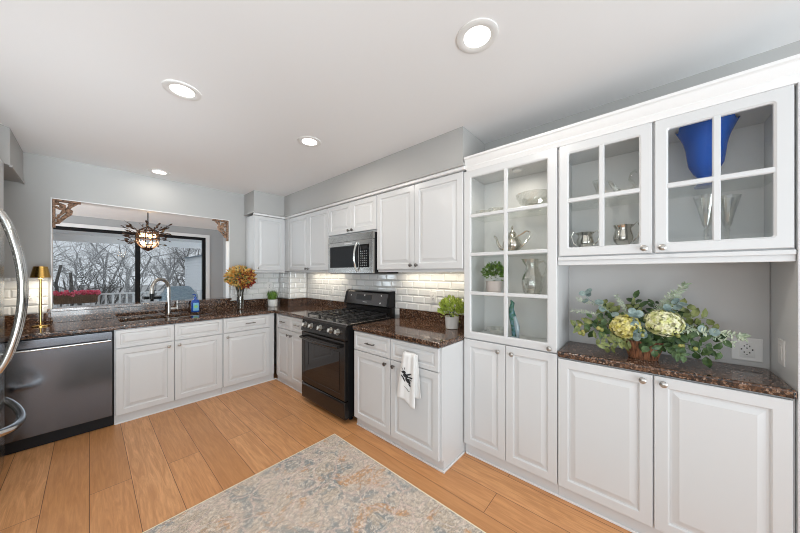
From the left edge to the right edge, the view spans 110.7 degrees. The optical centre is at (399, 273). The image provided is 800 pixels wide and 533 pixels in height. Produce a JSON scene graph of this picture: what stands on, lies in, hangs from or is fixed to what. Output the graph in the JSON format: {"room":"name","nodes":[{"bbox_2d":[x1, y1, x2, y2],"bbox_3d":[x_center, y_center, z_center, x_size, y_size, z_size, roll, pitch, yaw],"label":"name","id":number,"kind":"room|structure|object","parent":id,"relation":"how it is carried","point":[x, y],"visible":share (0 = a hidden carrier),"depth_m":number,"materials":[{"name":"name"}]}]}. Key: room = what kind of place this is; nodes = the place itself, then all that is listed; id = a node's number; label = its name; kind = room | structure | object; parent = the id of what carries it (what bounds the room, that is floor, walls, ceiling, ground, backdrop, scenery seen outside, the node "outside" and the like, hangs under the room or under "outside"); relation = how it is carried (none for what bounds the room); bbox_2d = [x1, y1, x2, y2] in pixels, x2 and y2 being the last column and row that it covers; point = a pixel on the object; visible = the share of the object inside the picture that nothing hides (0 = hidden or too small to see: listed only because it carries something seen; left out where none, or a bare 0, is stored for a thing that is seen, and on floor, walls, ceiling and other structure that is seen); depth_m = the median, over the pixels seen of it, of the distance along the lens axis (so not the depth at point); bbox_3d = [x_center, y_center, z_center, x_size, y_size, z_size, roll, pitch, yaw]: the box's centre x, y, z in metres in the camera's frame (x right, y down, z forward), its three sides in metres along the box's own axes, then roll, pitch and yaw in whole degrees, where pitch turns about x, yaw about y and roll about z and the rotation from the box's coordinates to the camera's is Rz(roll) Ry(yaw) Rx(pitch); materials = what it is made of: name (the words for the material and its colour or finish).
{"room":"kitchen","nodes":[
{"label":"kitchen","id":0,"kind":"room"},
{"bbox_2d":[0,124,22,182],"bbox_3d":[-2.979,-0.968,1.578,1.949,0.284,0.796,0,0,42],"label":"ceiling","id":1,"kind":"structure","parent":0,"point":[11,153],"depth_m":2.17,"materials":[{"name":"grey paint"}]},
{"bbox_2d":[53,229,201,242],"bbox_3d":[-6.715,-0.941,6.241,1.670,0.060,5.600,0,0,42],"label":"ceiling","id":2,"kind":"structure","parent":0,"point":[54,230],"depth_m":6.47,"materials":[{"name":"white paint"}]},
{"bbox_2d":[53,233,201,248],"bbox_3d":[-7.316,-0.826,6.776,0.060,0.170,5.600,0,0,42],"label":"trim","id":3,"kind":"structure","parent":2,"relation":"attached to","point":[56,236],"depth_m":6.85,"materials":[{"name":"white"}]},
{"bbox_2d":[56,214,222,297],"bbox_3d":[-6.431,0.139,5.199,0.120,2.500,5.620,0,0,42],"label":"wall","id":4,"kind":"structure","parent":0,"point":[216,238],"depth_m":6.90,"materials":[{"name":"grey paint"}]},
{"bbox_2d":[53,226,205,301],"bbox_3d":[-5.949,0.253,5.710,0.100,2.273,3.220,0,0,42],"label":"door","id":5,"kind":"structure","parent":4,"relation":"in","point":[137,248],"depth_m":5.98,"materials":[{"name":"black metal"}]},
{"bbox_2d":[56,222,209,297],"bbox_3d":[-5.913,0.216,5.685,0.028,2.345,3.375,0,0,42],"label":"trim","id":6,"kind":"structure","parent":4,"relation":"attached to","point":[207,237],"depth_m":6.52,"materials":[{"name":"white paint"}]},
{"bbox_2d":[4,152,276,363],"bbox_3d":[-2.911,0.139,3.212,0.120,2.500,3.570,0,0,42],"label":"wall","id":7,"kind":"structure","parent":0,"point":[27,205],"depth_m":2.83,"materials":[{"name":"grey paint"}]},
{"bbox_2d":[9,165,24,183],"bbox_3d":[-3.209,-0.823,2.318,0.618,0.018,0.018,0,0,42],"label":"trim","id":8,"kind":"structure","parent":7,"relation":"attached to","point":[12,168],"depth_m":2.27,"materials":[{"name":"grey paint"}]},
{"bbox_2d":[5,277,48,315],"bbox_3d":[-3.649,0.205,2.283,0.012,0.337,0.921,0,0,42],"label":"tiled wall","id":9,"kind":"structure","parent":7,"relation":"attached to","point":[10,283],"depth_m":2.55,"materials":[{"name":"white tile"}]},
{"bbox_2d":[28,291,36,303],"bbox_3d":[-3.406,0.219,2.541,0.009,0.118,0.075,0,0,42],"label":"outlet","id":10,"kind":"object","parent":9,"relation":"attached to","point":[32,294],"visible":0.69,"depth_m":2.55,"materials":[{"name":"white plastic"}]},
{"bbox_2d":[52,199,80,227],"bbox_3d":[-3.296,-0.580,2.734,0.070,0.275,0.179,0,0,42],"label":"bracket","id":11,"kind":"object","parent":7,"relation":"attached to","point":[67,212],"visible":1,"depth_m":2.70,"materials":[{"name":"brown wood"}]},
{"bbox_2d":[47,297,231,311],"bbox_3d":[-2.897,0.351,3.262,0.234,0.029,1.553,0,0,42],"label":"granite ledge","id":12,"kind":"object","parent":7,"relation":"on","point":[133,304],"visible":1,"depth_m":3.02,"materials":[{"name":"stone"}]},
{"bbox_2d":[51,197,228,308],"bbox_3d":[-2.880,-0.195,3.247,0.128,1.063,1.517,0,0,42],"label":"trim","id":13,"kind":"structure","parent":7,"relation":"attached to","point":[82,202],"depth_m":3.06,"materials":[{"name":"white paint"}]},
{"bbox_2d":[212,219,228,240],"bbox_3d":[-2.420,-0.580,3.720,0.070,0.275,0.179,0,0,42],"label":"bracket","id":14,"kind":"object","parent":7,"relation":"attached to","point":[219,227],"visible":1,"depth_m":3.74,"materials":[{"name":"brown wood"}]},
{"bbox_2d":[230,272,278,300],"bbox_3d":[-2.094,0.172,4.031,0.012,0.404,0.676,0,0,42],"label":"tiled wall","id":15,"kind":"structure","parent":7,"relation":"attached to","point":[258,290],"depth_m":4.07,"materials":[{"name":"white tile"}]},
{"bbox_2d":[244,211,283,216],"bbox_3d":[-1.942,-0.823,3.942,0.353,0.018,0.413,0,0,42],"label":"trim","id":16,"kind":"structure","parent":7,"relation":"attached to","point":[252,211],"depth_m":3.81,"materials":[{"name":"grey paint"}]},
{"bbox_2d":[246,215,288,272],"bbox_3d":[-1.886,-0.401,3.952,0.400,0.776,0.454,0,0,42],"label":"upper cabinet","id":17,"kind":"object","parent":7,"relation":"attached to","point":[267,238],"visible":0.94,"depth_m":3.86,"materials":[{"name":"white paint"}]},
{"bbox_2d":[253,163,465,218],"bbox_3d":[-0.733,-0.802,2.917,2.928,0.024,0.456,0,0,42],"label":"trim","id":18,"kind":"structure","parent":17,"relation":"attached to","point":[463,168],"depth_m":2.70,"materials":[{"name":"white paint"}]},
{"bbox_2d":[223,230,225,297],"bbox_3d":[-3.128,0.139,5.941,3.829,2.500,0.120,0,0,42],"label":"wall","id":19,"kind":"structure","parent":0,"point":[224,239],"depth_m":7.08,"materials":[{"name":"grey paint"}]},
{"bbox_2d":[0,364,631,532],"bbox_3d":[-1.064,1.414,0.813,6.070,0.050,5.000,0,0,42],"label":"floor","id":20,"kind":"structure","parent":0,"point":[133,476],"depth_m":1.93,"materials":[{"name":"brown wood"}]},
{"bbox_2d":[0,209,28,474],"bbox_3d":[-2.812,0.479,1.527,0.912,1.780,0.904,0,0,42],"label":"refrigerator","id":21,"kind":"object","parent":20,"relation":"on","point":[7,227],"visible":1,"depth_m":1.82,"materials":[{"name":"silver metal"}]},
{"bbox_2d":[5,330,113,455],"bbox_3d":[-3.003,0.951,2.458,0.644,0.869,0.611,0,0,42],"label":"dishwasher","id":22,"kind":"object","parent":20,"relation":"on","point":[64,385],"visible":0.72,"depth_m":2.28,"materials":[{"name":"silver metal"}]},
{"bbox_2d":[114,319,221,424],"bbox_3d":[-2.536,0.952,3.031,0.679,0.874,0.858,0,0,42],"label":"base cabinet","id":23,"kind":"object","parent":20,"relation":"on","point":[159,368],"visible":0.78,"depth_m":2.77,"materials":[{"name":"white paint"}]},
{"bbox_2d":[222,313,275,393],"bbox_3d":[-2.043,0.952,3.584,0.681,0.874,0.619,0,0,42],"label":"base cabinet","id":24,"kind":"object","parent":20,"relation":"on","point":[247,341],"visible":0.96,"depth_m":3.34,"materials":[{"name":"white paint"}]},
{"bbox_2d":[276,314,302,393],"bbox_3d":[-1.142,0.952,3.570,0.796,0.874,0.681,0,0,42],"label":"base cabinet","id":25,"kind":"object","parent":20,"relation":"on","point":[289,343],"visible":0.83,"depth_m":3.33,"materials":[{"name":"white paint"}]},
{"bbox_2d":[142,434,485,532],"bbox_3d":[-0.197,1.385,0.948,2.455,0.008,1.655,0,0,42],"label":"area rug","id":26,"kind":"object","parent":20,"relation":"on","point":[330,485],"visible":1,"depth_m":1.66,"materials":[{"name":"beige carpet"}]},
{"bbox_2d":[299,289,394,419],"bbox_3d":[-0.589,0.792,3.000,0.772,1.194,0.744,0,0,42],"label":"gas range","id":27,"kind":"object","parent":20,"relation":"on","point":[328,337],"visible":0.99,"depth_m":2.77,"materials":[{"name":"black metal"}]},
{"bbox_2d":[304,308,389,325],"bbox_3d":[-0.581,0.457,3.009,0.768,0.054,0.575,0,0,42],"label":"cooktop","id":28,"kind":"object","parent":27,"relation":"in","point":[346,316],"depth_m":2.90,"materials":[{"name":"black metal"}]},
{"bbox_2d":[354,330,464,473],"bbox_3d":[0.139,0.952,2.431,0.945,0.874,0.681,0,0,42],"label":"base cabinet","id":29,"kind":"object","parent":20,"relation":"on","point":[432,432],"visible":0.85,"depth_m":2.10,"materials":[{"name":"white paint"}]},
{"bbox_2d":[353,308,464,347],"bbox_3d":[0.139,0.445,2.443,0.944,0.137,0.664,0,0,42],"label":"countertop","id":30,"kind":"structure","parent":29,"relation":"on","point":[428,328],"depth_m":2.38,"materials":[{"name":"brown stone"}]},
{"bbox_2d":[437,295,463,328],"bbox_3d":[0.454,0.325,2.385,0.263,0.298,0.270,0,0,42],"label":"potted plant","id":31,"kind":"object","parent":30,"relation":"on","point":[452,321],"visible":0.98,"depth_m":2.34,"materials":[{"name":"green plant"}]},
{"bbox_2d":[397,351,420,408],"bbox_3d":[0.060,0.781,2.038,0.220,0.398,0.039,0,0,38],"label":"hand towel","id":32,"kind":"object","parent":29,"relation":"hanging from","point":[409,381],"visible":1,"depth_m":2.02,"materials":[{"name":"white fabric"}]},
{"bbox_2d":[464,148,568,494],"bbox_3d":[0.830,0.303,2.025,0.641,2.172,0.369,0,0,42],"label":"china cabinet","id":33,"kind":"object","parent":20,"relation":"on","point":[511,383],"visible":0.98,"depth_m":1.99,"materials":[{"name":"white paint"}]},
{"bbox_2d":[480,260,503,292],"bbox_3d":[0.725,0.029,2.136,0.200,0.261,0.193,0,0,42],"label":"potted plant","id":34,"kind":"object","parent":33,"relation":"on","point":[491,286],"visible":0.97,"depth_m":2.10,"materials":[{"name":"green plant"}]},
{"bbox_2d":[486,326,508,335],"bbox_3d":[0.753,0.453,2.141,0.170,0.060,0.170,0,0,42],"label":"glass bowl","id":35,"kind":"object","parent":33,"relation":"in","point":[491,331],"visible":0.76,"depth_m":2.14,"materials":[{"name":"clear glass"}]},
{"bbox_2d":[494,226,530,254],"bbox_3d":[0.825,-0.247,2.040,0.136,0.216,0.238,0,0,-21],"label":"teapot","id":36,"kind":"object","parent":33,"relation":"on","point":[514,243],"visible":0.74,"depth_m":1.99,"materials":[{"name":"silver metal"}]},
{"bbox_2d":[509,300,519,337],"bbox_3d":[0.842,0.340,2.030,0.086,0.287,0.076,0,0,42],"label":"bird figurine","id":37,"kind":"object","parent":33,"relation":"on","point":[515,327],"visible":0.79,"depth_m":2.02,"materials":[{"name":"teal glass"}]},
{"bbox_2d":[516,189,546,211],"bbox_3d":[0.956,-0.502,1.962,0.247,0.121,0.246,0,0,42],"label":"crystal bowl","id":38,"kind":"object","parent":33,"relation":"on","point":[517,196],"visible":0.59,"depth_m":1.98,"materials":[{"name":"clear glass"}]},
{"bbox_2d":[521,259,545,293],"bbox_3d":[0.940,0.028,1.958,0.141,0.262,0.148,0,0,-6],"label":"glass pitcher","id":39,"kind":"object","parent":33,"relation":"on","point":[541,275],"visible":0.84,"depth_m":1.93,"materials":[{"name":"clear glass"}]},
{"bbox_2d":[466,451,638,532],"bbox_3d":[1.084,1.382,1.625,1.540,0.014,0.010,0,0,42],"label":"baseboard","id":40,"kind":"structure","parent":20,"relation":"on","point":[477,457],"depth_m":1.71,"materials":[{"name":"white paint"}]},
{"bbox_2d":[558,357,794,532],"bbox_3d":[1.393,0.952,1.524,0.864,0.874,0.369,0,0,42],"label":"base cabinet","id":41,"kind":"object","parent":20,"relation":"on","point":[644,452],"visible":0.98,"depth_m":1.37,"materials":[{"name":"white paint"}]},
{"bbox_2d":[558,341,796,398],"bbox_3d":[1.401,0.494,1.533,0.864,0.038,0.345,0,0,42],"label":"countertop","id":42,"kind":"structure","parent":41,"relation":"on","point":[754,379],"depth_m":1.39,"materials":[{"name":"brown stone"}]},
{"bbox_2d":[621,337,663,360],"bbox_3d":[1.360,0.423,1.547,0.194,0.104,0.140,0,0,42],"label":"basket","id":43,"kind":"object","parent":42,"relation":"on","point":[633,347],"depth_m":1.51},
{"bbox_2d":[570,281,750,367],"bbox_3d":[1.372,0.258,1.544,0.721,0.434,0.240,0,0,37],"label":"flower basket","id":44,"kind":"object","parent":42,"relation":"on","point":[645,338],"visible":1,"depth_m":1.48,"materials":[{"name":"green plant"}]},
{"bbox_2d":[770,82,799,532],"bbox_3d":[1.764,0.303,1.214,0.098,2.172,0.339,0,0,42],"label":"wall","id":45,"kind":"structure","parent":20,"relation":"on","point":[784,276],"depth_m":1.18,"materials":[{"name":"white paint"}]},
{"bbox_2d":[778,338,784,366],"bbox_3d":[1.724,0.356,1.250,0.007,0.115,0.072,0,0,42],"label":"switch plate","id":46,"kind":"object","parent":45,"relation":"attached to","point":[781,343],"visible":1,"depth_m":1.24,"materials":[{"name":"white plastic"}]},
{"bbox_3d":[-3.494,0.952,1.992,0.628,0.874,0.728,0,0,42],"label":"base cabinet","id":47,"kind":"object","parent":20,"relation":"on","visible":0},
{"bbox_2d":[5,298,345,341],"bbox_3d":[-2.294,0.440,2.744,1.423,0.146,3.447,0,0,42],"label":"countertop","id":48,"kind":"structure","parent":47,"relation":"on","point":[61,323],"depth_m":2.99,"materials":[{"name":"brown stone"}]},
{"bbox_2d":[30,266,50,326],"bbox_3d":[-3.228,0.205,2.480,0.120,0.540,0.120,0,0,42],"label":"table lamp","id":49,"kind":"object","parent":48,"relation":"on","point":[40,272],"visible":1,"depth_m":2.47,"materials":[{"name":"gold metal"}]},
{"bbox_2d":[149,278,177,313],"bbox_3d":[-2.705,0.263,3.147,0.081,0.423,0.304,0,0,10],"label":"faucet","id":50,"kind":"object","parent":48,"relation":"on","point":[155,281],"visible":0.99,"depth_m":3.21,"materials":[{"name":"silver metal"}]},
{"bbox_2d":[191,294,198,311],"bbox_3d":[-2.525,0.363,3.404,0.084,0.222,0.082,0,0,42],"label":"soap bottle","id":51,"kind":"object","parent":48,"relation":"on","point":[195,302],"visible":1,"depth_m":3.37,"materials":[{"name":"blue plastic"}]},
{"bbox_2d":[223,265,256,309],"bbox_3d":[-2.115,0.178,3.661,0.408,0.594,0.417,0,0,42],"label":"flower vase","id":52,"kind":"object","parent":48,"relation":"on","point":[249,275],"visible":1,"depth_m":3.63,"materials":[{"name":"clear glass"}]},
{"bbox_2d":[266,291,278,306],"bbox_3d":[-1.842,0.356,3.997,0.164,0.237,0.157,0,0,21],"label":"potted plant","id":53,"kind":"object","parent":48,"relation":"on","point":[272,297],"visible":1,"depth_m":3.95,"materials":[{"name":"green plant"}]},
{"bbox_2d":[244,126,484,219],"bbox_3d":[-0.740,-0.968,3.139,3.219,0.284,0.791,0,0,42],"label":"soffit","id":54,"kind":"structure","parent":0,"point":[448,149],"depth_m":2.67,"materials":[{"name":"grey paint"}]},
{"bbox_2d":[0,0,799,229],"bbox_3d":[-2.732,-1.141,1.909,10.020,0.060,5.620,0,0,42],"label":"ceiling","id":55,"kind":"structure","parent":0,"point":[81,80],"depth_m":1.52,"materials":[{"name":"white paint"}]},
{"bbox_2d":[118,212,171,250],"bbox_3d":[-3.907,-0.726,4.260,0.563,0.769,0.666,0,0,42],"label":"chandelier","id":56,"kind":"object","parent":55,"relation":"hanging from","point":[144,235],"visible":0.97,"depth_m":4.23,"materials":[{"name":"black metal"}]},
{"bbox_2d":[148,169,170,174],"bbox_3d":[-2.636,-1.107,3.025,0.192,0.007,0.192,0,0,42],"label":"recessed light","id":57,"kind":"object","parent":55,"relation":"in","point":[155,171],"visible":1,"depth_m":3.02,"materials":[{"name":"white plastic"}]},
{"bbox_2d":[162,79,201,100],"bbox_3d":[-1.321,-1.107,1.677,0.192,0.007,0.192,0,0,42],"label":"recessed light","id":58,"kind":"object","parent":55,"relation":"in","point":[182,90],"visible":1,"depth_m":1.67,"materials":[{"name":"white plastic"}]},
{"bbox_2d":[297,136,320,146],"bbox_3d":[-0.762,-1.107,2.327,0.192,0.007,0.192,0,0,42],"label":"recessed light","id":59,"kind":"object","parent":55,"relation":"in","point":[308,141],"visible":1,"depth_m":2.32,"materials":[{"name":"white"}]},
{"bbox_2d":[456,18,498,53],"bbox_3d":[0.361,-1.107,1.295,0.192,0.007,0.192,0,0,42],"label":"recessed light","id":60,"kind":"object","parent":55,"relation":"in","point":[477,35],"visible":1,"depth_m":1.29,"materials":[{"name":"white plastic"}]},
{"bbox_2d":[395,40,799,369],"bbox_3d":[0.538,0.139,2.613,6.070,2.500,0.120,0,0,42],"label":"wall","id":61,"kind":"structure","parent":0,"point":[791,49],"depth_m":1.62,"materials":[{"name":"grey paint"}]},
{"bbox_2d":[289,208,329,272],"bbox_3d":[-1.130,-0.401,3.756,0.989,0.776,0.361,0,0,42],"label":"upper cabinet","id":62,"kind":"object","parent":61,"relation":"attached to","point":[309,236],"visible":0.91,"depth_m":3.60,"materials":[{"name":"white paint"}]},
{"bbox_2d":[329,195,376,236],"bbox_3d":[-0.446,-0.605,3.148,0.833,0.368,0.361,0,0,42],"label":"upper cabinet","id":63,"kind":"object","parent":61,"relation":"attached to","point":[358,216],"visible":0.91,"depth_m":2.99,"materials":[{"name":"white paint"}]},
{"bbox_2d":[328,231,397,273],"bbox_3d":[-0.448,-0.208,3.100,0.766,0.422,0.437,0,0,42],"label":"microwave","id":64,"kind":"object","parent":63,"relation":"attached to","point":[352,253],"visible":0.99,"depth_m":2.92,"materials":[{"name":"silver metal"}]},
{"bbox_2d":[307,272,463,314],"bbox_3d":[-0.368,0.024,3.331,2.858,0.870,0.012,0,0,42],"label":"tiled wall","id":65,"kind":"structure","parent":61,"relation":"attached to","point":[412,290],"depth_m":2.98,"materials":[{"name":"white tile"}]},
{"bbox_2d":[430,291,435,302],"bbox_3d":[0.324,0.232,2.702,0.072,0.115,0.009,0,0,42],"label":"outlet","id":66,"kind":"object","parent":65,"relation":"attached to","point":[432,293],"visible":1,"depth_m":2.70,"materials":[{"name":"white plastic"}]},
{"bbox_2d":[377,171,463,271],"bbox_3d":[0.226,-0.401,2.550,0.958,0.776,0.361,0,0,42],"label":"upper cabinet","id":67,"kind":"object","parent":61,"relation":"attached to","point":[420,226],"visible":0.96,"depth_m":2.37,"materials":[{"name":"white paint"}]},
{"bbox_2d":[558,84,796,368],"bbox_3d":[1.393,-0.154,1.524,0.864,1.257,0.369,0,0,42],"label":"upper cabinet","id":68,"kind":"object","parent":61,"relation":"attached to","point":[729,278],"visible":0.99,"depth_m":1.45,"materials":[{"name":"white paint"}]},
{"bbox_2d":[571,230,598,246],"bbox_3d":[1.158,-0.199,1.727,0.094,0.138,0.127,0,0,-13],"label":"sugar bowl","id":69,"kind":"object","parent":68,"relation":"in","point":[585,239],"visible":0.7,"depth_m":1.70,"materials":[{"name":"silver metal"}]},
{"bbox_2d":[610,169,637,199],"bbox_3d":[1.306,-0.518,1.622,0.140,0.158,0.110,0,0,42],"label":"swan","id":70,"kind":"object","parent":68,"relation":"on","point":[623,198],"visible":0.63,"depth_m":1.62,"materials":[{"name":"clear glass"}]},
{"bbox_2d":[613,221,638,244],"bbox_3d":[1.298,-0.212,1.595,0.096,0.165,0.112,0,0,-13],"label":"creamer","id":71,"kind":"object","parent":68,"relation":"in","point":[623,235],"visible":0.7,"depth_m":1.57,"materials":[{"name":"silver metal"}]},
{"bbox_2d":[464,54,799,171],"bbox_3d":[1.116,-0.820,1.601,1.580,0.098,0.144,0,0,42],"label":"trim","id":72,"kind":"structure","parent":68,"relation":"attached to","point":[784,72],"depth_m":1.38,"materials":[{"name":"white paint"}]},
{"bbox_2d":[693,194,711,239],"bbox_3d":[1.524,-0.257,1.375,0.094,0.254,0.094,0,0,42],"label":"champagne flute","id":73,"kind":"object","parent":68,"relation":"in","point":[705,194],"visible":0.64,"depth_m":1.39,"materials":[{"name":"clear glass"}]},
{"bbox_2d":[675,114,739,188],"bbox_3d":[1.558,-0.604,1.404,0.232,0.331,0.230,0,0,42],"label":"glass vase","id":74,"kind":"object","parent":68,"relation":"on","point":[696,139],"visible":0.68,"depth_m":1.37,"materials":[{"name":"blue glass"}]},
{"bbox_2d":[721,194,741,238],"bbox_3d":[1.637,-0.257,1.381,0.094,0.254,0.094,0,0,42],"label":"champagne flute","id":75,"kind":"object","parent":68,"relation":"in","point":[740,194],"visible":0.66,"depth_m":1.36,"materials":[{"name":"clear glass"}]},
{"bbox_2d":[731,337,762,362],"bbox_3d":[1.777,0.389,1.416,0.104,0.116,0.009,0,0,42],"label":"outlet","id":76,"kind":"object","parent":68,"relation":"attached to","point":[752,350],"visible":0.96,"depth_m":1.41,"materials":[{"name":"white plastic"}]},
{"bbox_2d":[739,341,754,357],"bbox_3d":[1.776,0.389,1.414,0.052,0.076,0.004,0,0,42],"label":"socket","id":77,"kind":"object","parent":76,"relation":"attached to","point":[746,350],"depth_m":1.41,"materials":[{"name":"white plastic"}]},
{"bbox_3d":[-1.657,-0.155,4.290,0.319,1.261,0.289,0,0,42],"label":"wall","id":78,"kind":"structure","parent":0,"visible":0},
{"bbox_2d":[279,271,289,298],"bbox_3d":[-1.750,0.172,4.171,0.315,0.404,0.012,0,0,42],"label":"tiled wall","id":79,"kind":"structure","parent":78,"relation":"attached to","point":[284,278],"depth_m":4.15,"materials":[{"name":"white tile"}]},
{"bbox_2d":[290,272,306,298],"bbox_3d":[-1.536,0.172,4.176,0.012,0.404,0.275,0,0,42],"label":"tiled wall","id":80,"kind":"structure","parent":78,"relation":"attached to","point":[298,280],"depth_m":4.17,"materials":[{"name":"white tile"}]},
{"bbox_3d":[-2.873,0.139,0.870,3.050,2.500,0.120,0,0,42],"label":"wall","id":81,"kind":"structure","parent":0,"visible":0},
{"bbox_2d":[0,159,3,210],"bbox_3d":[-2.861,-0.632,1.472,0.912,0.383,0.755,0,0,42],"label":"upper cabinet","id":82,"kind":"object","parent":81,"relation":"attached to","point":[1,161],"visible":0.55,"depth_m":2.01,"materials":[{"name":"white paint"}]},
{"label":"outside","id":83,"kind":"structure","parent":0,"visible":0},
{"bbox_2d":[53,284,183,307],"bbox_3d":[-23.611,2.093,27.697,50.000,0.637,100.000,0,0,42],"label":"ground","id":84,"kind":"structure","parent":83,"point":[158,287],"depth_m":33.11,"materials":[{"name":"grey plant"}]},
{"bbox_2d":[53,241,96,287],"bbox_3d":[-23.046,-0.858,18.783,3.422,6.137,5.340,0,0,-36],"label":"bare tree","id":85,"kind":"object","parent":84,"relation":"on","point":[63,278],"visible":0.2,"depth_m":18.47,"materials":[{"name":"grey plant"}]},
{"bbox_2d":[53,241,121,282],"bbox_3d":[-15.415,-0.604,12.028,3.627,5.787,5.139,0,0,7],"label":"bare tree","id":86,"kind":"object","parent":84,"relation":"on","point":[55,241],"visible":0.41,"depth_m":12.96,"materials":[{"name":"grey plant"}]},
{"bbox_2d":[53,242,129,305],"bbox_3d":[-17.170,-0.369,14.872,6.266,5.246,3.696,0,0,13],"label":"bare tree","id":87,"kind":"object","parent":84,"relation":"on","point":[77,259],"visible":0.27,"depth_m":14.88,"materials":[{"name":"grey plant"}]},
{"bbox_2d":[53,243,141,302],"bbox_3d":[-15.565,-0.839,13.666,4.349,6.223,5.046,0,0,25],"label":"bare tree","id":88,"kind":"object","parent":84,"relation":"on","point":[105,264],"visible":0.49,"depth_m":13.88,"materials":[{"name":"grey plant"}]},
{"bbox_2d":[53,244,142,306],"bbox_3d":[-11.581,0.411,9.966,4.206,3.852,4.083,0,0,-39],"label":"bare tree","id":89,"kind":"object","parent":84,"relation":"on","point":[57,276],"visible":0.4,"depth_m":9.82,"materials":[{"name":"grey plant"}]},
{"bbox_2d":[54,250,143,305],"bbox_3d":[-10.577,0.670,9.743,3.762,3.332,1.883,0,0,13],"label":"bare tree","id":90,"kind":"object","parent":84,"relation":"on","point":[71,280],"visible":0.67,"depth_m":9.55,"materials":[{"name":"grey plant"}]},
{"bbox_2d":[59,242,142,290],"bbox_3d":[-17.503,-0.024,16.881,4.604,4.541,3.295,0,0,-19],"label":"bare tree","id":91,"kind":"object","parent":84,"relation":"on","point":[80,242],"visible":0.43,"depth_m":16.88,"materials":[{"name":"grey plant"}]},
{"bbox_2d":[59,242,145,301],"bbox_3d":[-21.237,-0.718,20.146,6.040,5.847,4.319,0,0,25],"label":"bare tree","id":92,"kind":"object","parent":84,"relation":"on","point":[72,242],"visible":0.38,"depth_m":20.15,"materials":[{"name":"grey plant"}]},
{"bbox_2d":[78,242,165,302],"bbox_3d":[-11.816,-0.320,11.554,3.397,5.262,4.004,0,0,-16],"label":"bare tree","id":93,"kind":"object","parent":84,"relation":"on","point":[123,260],"visible":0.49,"depth_m":12.07,"materials":[{"name":"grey plant"}]},
{"bbox_2d":[64,245,181,303],"bbox_3d":[-12.121,0.299,12.771,3.052,4.132,5.142,0,0,1],"label":"bare tree","id":94,"kind":"object","parent":84,"relation":"on","point":[120,277],"visible":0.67,"depth_m":13.06,"materials":[{"name":"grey plant"}]},
{"bbox_2d":[72,243,182,303],"bbox_3d":[-13.399,-0.781,13.779,4.708,6.115,4.327,0,0,30],"label":"bare tree","id":95,"kind":"object","parent":84,"relation":"on","point":[112,279],"visible":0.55,"depth_m":13.20,"materials":[{"name":"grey plant"}]},
{"bbox_2d":[86,246,180,304],"bbox_3d":[-17.516,0.028,18.767,5.930,5.013,3.597,0,0,-37],"label":"bare tree","id":96,"kind":"object","parent":84,"relation":"on","point":[148,246],"visible":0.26,"depth_m":18.98,"materials":[{"name":"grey plant"}]},
{"bbox_2d":[116,248,182,299],"bbox_3d":[-20.606,-0.384,23.532,2.940,5.176,6.388,0,0,30],"label":"bare tree","id":97,"kind":"object","parent":84,"relation":"on","point":[182,248],"visible":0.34,"depth_m":22.71,"materials":[{"name":"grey plant"}]},
{"bbox_2d":[111,245,196,301],"bbox_3d":[-14.404,-0.902,16.005,6.291,6.325,4.044,0,0,-30],"label":"bare tree","id":98,"kind":"object","parent":84,"relation":"on","point":[130,250],"visible":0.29,"depth_m":16.58,"materials":[{"name":"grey plant"}]},
{"bbox_2d":[140,246,197,287],"bbox_3d":[-14.833,-0.539,17.843,4.100,5.613,4.640,0,0,-35],"label":"bare tree","id":99,"kind":"object","parent":84,"relation":"on","point":[157,271],"visible":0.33,"depth_m":17.02,"materials":[{"name":"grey plant"}]},
{"bbox_2d":[140,247,201,278],"bbox_3d":[-12.682,-1.151,16.851,5.440,6.870,5.592,0,0,-44],"label":"bare tree","id":100,"kind":"object","parent":84,"relation":"on","point":[161,260],"visible":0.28,"depth_m":15.63,"materials":[{"name":"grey plant"}]},
{"bbox_2d":[158,247,190,290],"bbox_3d":[-13.466,-0.352,16.689,4.470,5.284,2.732,0,0,35],"label":"bare tree","id":101,"kind":"object","parent":84,"relation":"on","point":[162,247],"visible":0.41,"depth_m":16.08,"materials":[{"name":"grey plant"}]},
{"bbox_2d":[151,249,199,285],"bbox_3d":[-11.059,-1.201,16.261,4.096,7.013,6.024,0,0,20],"label":"bare tree","id":102,"kind":"object","parent":84,"relation":"on","point":[199,249],"visible":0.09,"depth_m":15.11,"materials":[{"name":"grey plant"}]},
{"bbox_2d":[164,247,198,285],"bbox_3d":[-10.425,-0.222,13.195,1.947,5.049,3.010,0,0,-31],"label":"bare tree","id":103,"kind":"object","parent":84,"relation":"on","point":[176,252],"visible":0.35,"depth_m":12.73,"materials":[{"name":"grey plant"}]},
{"bbox_2d":[185,255,201,298],"bbox_3d":[-6.454,0.514,11.664,3.050,3.150,3.950,0,0,42],"label":"garden shed","id":104,"kind":"object","parent":84,"relation":"on","point":[193,264],"visible":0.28,"depth_m":10.30,"materials":[{"name":"white wood"}]},
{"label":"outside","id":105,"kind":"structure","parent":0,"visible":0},
{"bbox_3d":[-6.557,1.499,7.171,2.670,0.100,30.000,0,0,42],"label":"deck","id":106,"kind":"object","parent":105,"visible":0},
{"bbox_2d":[57,290,201,306],"bbox_3d":[-7.289,0.919,7.153,0.100,1.060,7.500,0,0,42],"label":"deck railing","id":107,"kind":"object","parent":106,"relation":"on","point":[157,292],"visible":0.09,"depth_m":7.20,"materials":[{"name":"white"}]},
{"bbox_2d":[53,290,100,304],"bbox_3d":[-7.626,0.545,6.525,0.265,0.329,0.780,0,0,42],"label":"flower box","id":108,"kind":"object","parent":107,"relation":"attached to","point":[82,296],"visible":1,"depth_m":6.47,"materials":[{"name":"pink plant"}]},
{"bbox_2d":[142,286,197,300],"bbox_3d":[-6.128,0.896,7.405,0.560,1.095,1.120,0,0,42],"label":"covered grill","id":109,"kind":"object","parent":106,"relation":"on","point":[177,292],"visible":0.34,"depth_m":7.33,"materials":[{"name":"black plastic"}]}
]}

